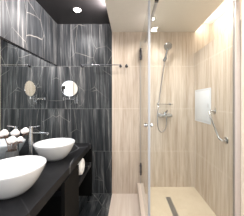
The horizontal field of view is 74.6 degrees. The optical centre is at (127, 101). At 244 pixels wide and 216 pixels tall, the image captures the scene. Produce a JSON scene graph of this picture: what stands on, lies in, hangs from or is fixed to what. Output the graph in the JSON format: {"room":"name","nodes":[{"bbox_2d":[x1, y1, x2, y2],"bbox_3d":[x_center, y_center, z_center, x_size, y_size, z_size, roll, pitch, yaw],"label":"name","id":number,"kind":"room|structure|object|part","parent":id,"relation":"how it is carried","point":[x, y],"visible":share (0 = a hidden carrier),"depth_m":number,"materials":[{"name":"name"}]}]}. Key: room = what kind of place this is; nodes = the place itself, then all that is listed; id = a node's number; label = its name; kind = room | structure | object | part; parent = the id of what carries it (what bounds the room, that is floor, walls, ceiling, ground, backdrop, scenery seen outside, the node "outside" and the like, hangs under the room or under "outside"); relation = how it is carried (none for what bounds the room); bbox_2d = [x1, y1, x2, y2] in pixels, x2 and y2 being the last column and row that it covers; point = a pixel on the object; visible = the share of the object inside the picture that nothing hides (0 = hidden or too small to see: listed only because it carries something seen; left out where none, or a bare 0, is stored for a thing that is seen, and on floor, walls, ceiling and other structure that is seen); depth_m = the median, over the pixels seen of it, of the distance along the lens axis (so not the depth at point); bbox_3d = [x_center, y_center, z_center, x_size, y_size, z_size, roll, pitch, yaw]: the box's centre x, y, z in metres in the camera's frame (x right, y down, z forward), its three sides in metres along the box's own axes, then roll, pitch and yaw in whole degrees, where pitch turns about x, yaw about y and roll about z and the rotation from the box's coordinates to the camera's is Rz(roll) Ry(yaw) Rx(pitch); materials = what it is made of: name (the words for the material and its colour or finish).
{"room":"bathroom","nodes":[
{"label":"bathroom","id":0,"kind":"room"},
{"bbox_2d":[0,0,56,64],"bbox_3d":[-1.060,-0.859,0.382,0.120,0.682,3.963,0,0,0],"label":"wall","id":1,"kind":"structure","parent":0,"point":[24,23],"depth_m":1.64,"materials":[{"name":"stone"}]},
{"bbox_2d":[36,0,109,23],"bbox_3d":[-0.613,-1.151,0.382,0.774,0.097,3.763,0,0,0],"label":"ceiling","id":2,"kind":"structure","parent":0,"point":[60,11],"depth_m":1.95,"materials":[{"name":"black paint"}]},
{"bbox_2d":[73,7,80,11],"bbox_3d":[-0.610,-1.099,1.914,0.096,0.008,0.096,0,0,0],"label":"recessed light","id":3,"kind":"object","parent":2,"relation":"in","point":[75,9],"visible":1,"depth_m":1.90,"materials":[{"name":"white paint"}]},
{"bbox_2d":[79,194,139,215],"bbox_3d":[-0.043,1.350,0.382,1.957,0.100,3.763,0,0,0],"label":"floor","id":4,"kind":"structure","parent":0,"point":[96,204],"depth_m":2.01,"materials":[{"name":"tile"}]},
{"bbox_2d":[36,148,91,215],"bbox_3d":[-0.750,0.973,1.770,0.491,0.654,0.980,0,0,0],"label":"shelf unit","id":5,"kind":"object","parent":4,"relation":"on","point":[65,201],"visible":0.56,"depth_m":1.50,"materials":[{"name":"black wood"}]},
{"bbox_2d":[0,143,90,215],"bbox_3d":[-0.770,0.613,1.006,0.500,0.065,2.511,0,0,0],"label":"countertop","id":6,"kind":"structure","parent":5,"relation":"on","point":[54,173],"depth_m":1.11,"materials":[{"name":"black stone"}]},
{"bbox_2d":[5,149,18,158],"bbox_3d":[-0.895,0.476,1.235,0.090,0.205,0.090,0,0,0],"label":"vase","id":7,"kind":"object","parent":6,"relation":"on","point":[14,153],"visible":0.37,"depth_m":1.21,"materials":[{"name":"grey glass"}]},
{"bbox_2d":[0,129,8,151],"bbox_3d":[-0.935,0.374,1.212,0.062,0.333,0.063,0,0,0],"label":"branch","id":8,"kind":"object","parent":7,"relation":"in","point":[3,134],"visible":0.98,"depth_m":1.20,"materials":[{"name":"white plant"}]},
{"bbox_2d":[7,136,16,150],"bbox_3d":[-0.855,0.394,1.193,0.053,0.291,0.115,0,0,-14],"label":"branch","id":9,"kind":"object","parent":7,"relation":"in","point":[12,139],"visible":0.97,"depth_m":1.15,"materials":[{"name":"white plant"}]},
{"bbox_2d":[10,129,19,151],"bbox_3d":[-0.907,0.379,1.272,0.053,0.322,0.093,0,0,0],"label":"branch","id":10,"kind":"object","parent":7,"relation":"in","point":[15,132],"visible":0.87,"depth_m":1.27,"materials":[{"name":"white plant"}]},
{"bbox_2d":[15,136,22,150],"bbox_3d":[-0.847,0.403,1.235,0.066,0.274,0.050,0,0,-24],"label":"branch","id":11,"kind":"object","parent":7,"relation":"in","point":[19,139],"visible":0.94,"depth_m":1.23,"materials":[{"name":"white plant"}]},
{"bbox_2d":[11,127,28,151],"bbox_3d":[-0.852,0.374,1.281,0.058,0.332,0.127,0,0,20],"label":"branch","id":12,"kind":"object","parent":7,"relation":"in","point":[24,130],"visible":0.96,"depth_m":1.29,"materials":[{"name":"white plant"}]},
{"bbox_2d":[0,155,46,199],"bbox_3d":[-0.748,0.496,1.040,0.388,0.165,0.404,0,0,0],"label":"washbasin","id":13,"kind":"object","parent":6,"relation":"in","point":[18,174],"visible":1,"depth_m":1.08,"materials":[{"name":"white ceramic"}]},
{"bbox_2d":[29,126,48,154],"bbox_3d":[-0.872,0.405,1.560,0.203,0.349,0.056,0,0,0],"label":"tap","id":14,"kind":"object","parent":6,"relation":"on","point":[31,132],"visible":0.71,"depth_m":1.55,"materials":[{"name":"silver metal"}]},
{"bbox_3d":[-0.852,0.307,1.560,0.163,0.030,0.024,0,0,0],"label":"spout","id":15,"kind":"part","parent":14,"relation":"part of","materials":[{"name":"silver metal"}]},
{"bbox_2d":[33,138,74,161],"bbox_3d":[-0.748,0.496,1.645,0.388,0.165,0.404,0,0,0],"label":"washbasin","id":16,"kind":"object","parent":6,"relation":"in","point":[55,149],"visible":0.95,"depth_m":1.56,"materials":[{"name":"white ceramic"}]},
{"bbox_3d":[-0.520,0.973,1.462,0.030,0.654,0.365,0,0,0],"label":"panel","id":17,"kind":"part","parent":5,"relation":"part of","materials":[{"name":"black wood"}]},
{"bbox_3d":[-0.752,0.859,1.857,0.488,0.053,0.714,0,0,0],"label":"shelf","id":18,"kind":"part","parent":5,"relation":"part of","materials":[{"name":"black wood"}]},
{"bbox_2d":[78,158,84,174],"bbox_3d":[-0.702,0.738,1.835,0.386,0.182,0.182,0,0,0],"label":"rolled towel","id":19,"kind":"object","parent":5,"relation":"on","point":[81,163],"visible":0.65,"depth_m":1.79,"materials":[{"name":"white fabric"}]},
{"bbox_3d":[-0.750,0.973,2.237,0.491,0.654,0.045,0,0,0],"label":"panel","id":20,"kind":"part","parent":5,"relation":"part of","materials":[{"name":"black wood"}]},
{"bbox_2d":[56,24,211,193],"bbox_3d":[0.134,0.100,2.313,2.312,2.600,0.100,0,0,0],"label":"wall","id":21,"kind":"structure","parent":0,"point":[171,150],"depth_m":2.26,"materials":[{"name":"tile"}]},
{"bbox_2d":[61,81,77,103],"bbox_3d":[-0.781,-0.123,2.151,0.207,0.309,0.181,0,0,-17],"label":"mirror","id":22,"kind":"object","parent":21,"relation":"attached to","point":[68,88],"visible":1,"depth_m":2.08,"materials":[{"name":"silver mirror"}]},
{"bbox_2d":[80,64,121,67],"bbox_3d":[-0.375,-0.505,2.227,0.578,0.038,0.070,0,0,0],"label":"towel rail","id":23,"kind":"object","parent":21,"relation":"attached to","point":[81,65],"visible":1,"depth_m":2.20,"materials":[{"name":"silver metal"}]},
{"bbox_3d":[-0.375,-0.512,2.208,0.560,0.012,0.012,0,0,0],"label":"rail","id":24,"kind":"part","parent":23,"relation":"part of","materials":[{"name":"silver metal"}]},
{"bbox_2d":[139,7,152,215],"bbox_3d":[0.178,0.146,1.807,0.072,1.992,0.910,0,0,0],"label":"shower door","id":25,"kind":"structure","parent":21,"relation":"attached to","point":[143,50],"depth_m":1.69,"materials":[{"name":"clear glass"}]},
{"bbox_3d":[0.178,0.142,1.804,0.008,1.984,0.884,0,0,0],"label":"glass pane","id":26,"kind":"part","parent":25,"relation":"part of","materials":[{"name":"clear glass"}]},
{"bbox_2d":[150,0,158,26],"bbox_3d":[0.243,-0.863,1.796,0.038,0.045,0.932,0,0,0],"label":"bar","id":27,"kind":"object","parent":21,"relation":"attached to","point":[156,1],"visible":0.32,"depth_m":1.50,"materials":[{"name":"metal"}]},
{"bbox_2d":[158,110,171,118],"bbox_3d":[0.510,0.172,2.201,0.194,0.131,0.123,0,0,0],"label":"shower mixer","id":28,"kind":"object","parent":21,"relation":"attached to","point":[165,114],"visible":0.98,"depth_m":2.18,"materials":[{"name":"silver metal"}]},
{"bbox_2d":[157,61,166,132],"bbox_3d":[0.457,-0.075,2.209,0.152,0.993,0.067,0,0,-17],"label":"shower hose","id":29,"kind":"object","parent":28,"relation":"attached to","point":[164,61],"visible":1,"depth_m":2.20,"materials":[{"name":"silver metal"}]},
{"bbox_3d":[0.515,-0.598,2.219,0.048,0.054,0.086,0,0,0],"label":"holder","id":30,"kind":"object","parent":21,"relation":"attached to","visible":0},
{"bbox_2d":[164,42,171,60],"bbox_3d":[0.530,-0.680,2.155,0.119,0.225,0.092,0,0,35],"label":"shower","id":31,"kind":"object","parent":30,"relation":"hanging from","point":[168,45],"visible":1,"depth_m":2.15,"materials":[{"name":"silver metal"}]},
{"bbox_2d":[137,183,144,215],"bbox_3d":[0.534,1.222,1.782,0.802,0.157,0.963,0,0,0],"label":"trim","id":32,"kind":"structure","parent":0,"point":[139,191],"depth_m":1.86,"materials":[{"name":"beige stone"}]},
{"bbox_2d":[148,0,239,215],"bbox_3d":[0.552,0.146,1.345,0.764,1.992,0.034,0,0,0],"label":"screen","id":33,"kind":"object","parent":32,"relation":"on","point":[236,3],"visible":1,"depth_m":1.33,"materials":[{"name":"clear glass"}]},
{"bbox_2d":[105,0,224,31],"bbox_3d":[0.359,-1.095,0.382,1.171,0.210,3.763,0,0,0],"label":"ceiling","id":34,"kind":"structure","parent":0,"point":[124,15],"depth_m":1.81,"materials":[{"name":"white paint"}]},
{"bbox_2d":[150,187,215,215],"bbox_3d":[0.578,1.251,1.827,0.715,0.098,0.873,0,0,0],"label":"floor","id":35,"kind":"structure","parent":0,"point":[187,201],"depth_m":1.91,"materials":[{"name":"tile"}]},
{"bbox_2d":[166,197,178,215],"bbox_3d":[0.505,1.200,1.735,0.060,0.003,0.570,0,0,0],"label":"linear drain","id":36,"kind":"object","parent":35,"relation":"on","point":[169,200],"visible":1,"depth_m":1.83,"materials":[{"name":"metal"}]},
{"bbox_2d":[203,0,233,23],"bbox_3d":[1.067,-1.151,1.795,0.245,0.097,0.936,0,0,0],"label":"ceiling","id":37,"kind":"structure","parent":0,"point":[226,4],"depth_m":1.95,"materials":[{"name":"white paint"}]},
{"bbox_2d":[194,0,243,215],"bbox_3d":[1.113,0.100,0.332,0.355,2.600,3.863,0,0,0],"label":"wall","id":38,"kind":"structure","parent":0,"point":[213,63],"depth_m":1.64,"materials":[{"name":"beige tile"}]},
{"bbox_2d":[195,88,210,124],"bbox_3d":[0.926,0.046,2.007,0.016,0.417,0.415,0,0,0],"label":"access hatch","id":39,"kind":"object","parent":38,"relation":"attached to","point":[202,98],"visible":1,"depth_m":1.96,"materials":[{"name":"white plastic"}]},
{"bbox_2d":[208,107,228,143],"bbox_3d":[0.897,0.230,1.625,0.075,0.342,0.282,0,0,0],"label":"grab rail","id":40,"kind":"object","parent":38,"relation":"attached to","point":[225,140],"visible":1,"depth_m":1.59,"materials":[{"name":"silver metal"}]},
{"bbox_2d":[212,0,240,40],"bbox_3d":[1.240,0.100,1.795,0.100,2.600,0.936,0,0,0],"label":"wall","id":41,"kind":"structure","parent":0,"point":[224,22],"depth_m":1.99,"materials":[{"name":"beige stone"}]},
{"bbox_3d":[-1.071,0.441,0.381,0.098,1.918,3.963,0,0,0],"label":"wall","id":42,"kind":"structure","parent":0,"visible":0},
{"bbox_2d":[0,36,56,159],"bbox_3d":[-1.012,0.030,1.004,0.019,1.094,2.509,0,0,0],"label":"wall mirror","id":43,"kind":"object","parent":42,"relation":"attached to","point":[27,79],"visible":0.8,"depth_m":1.57,"materials":[{"name":"silver mirror"}]}
]}

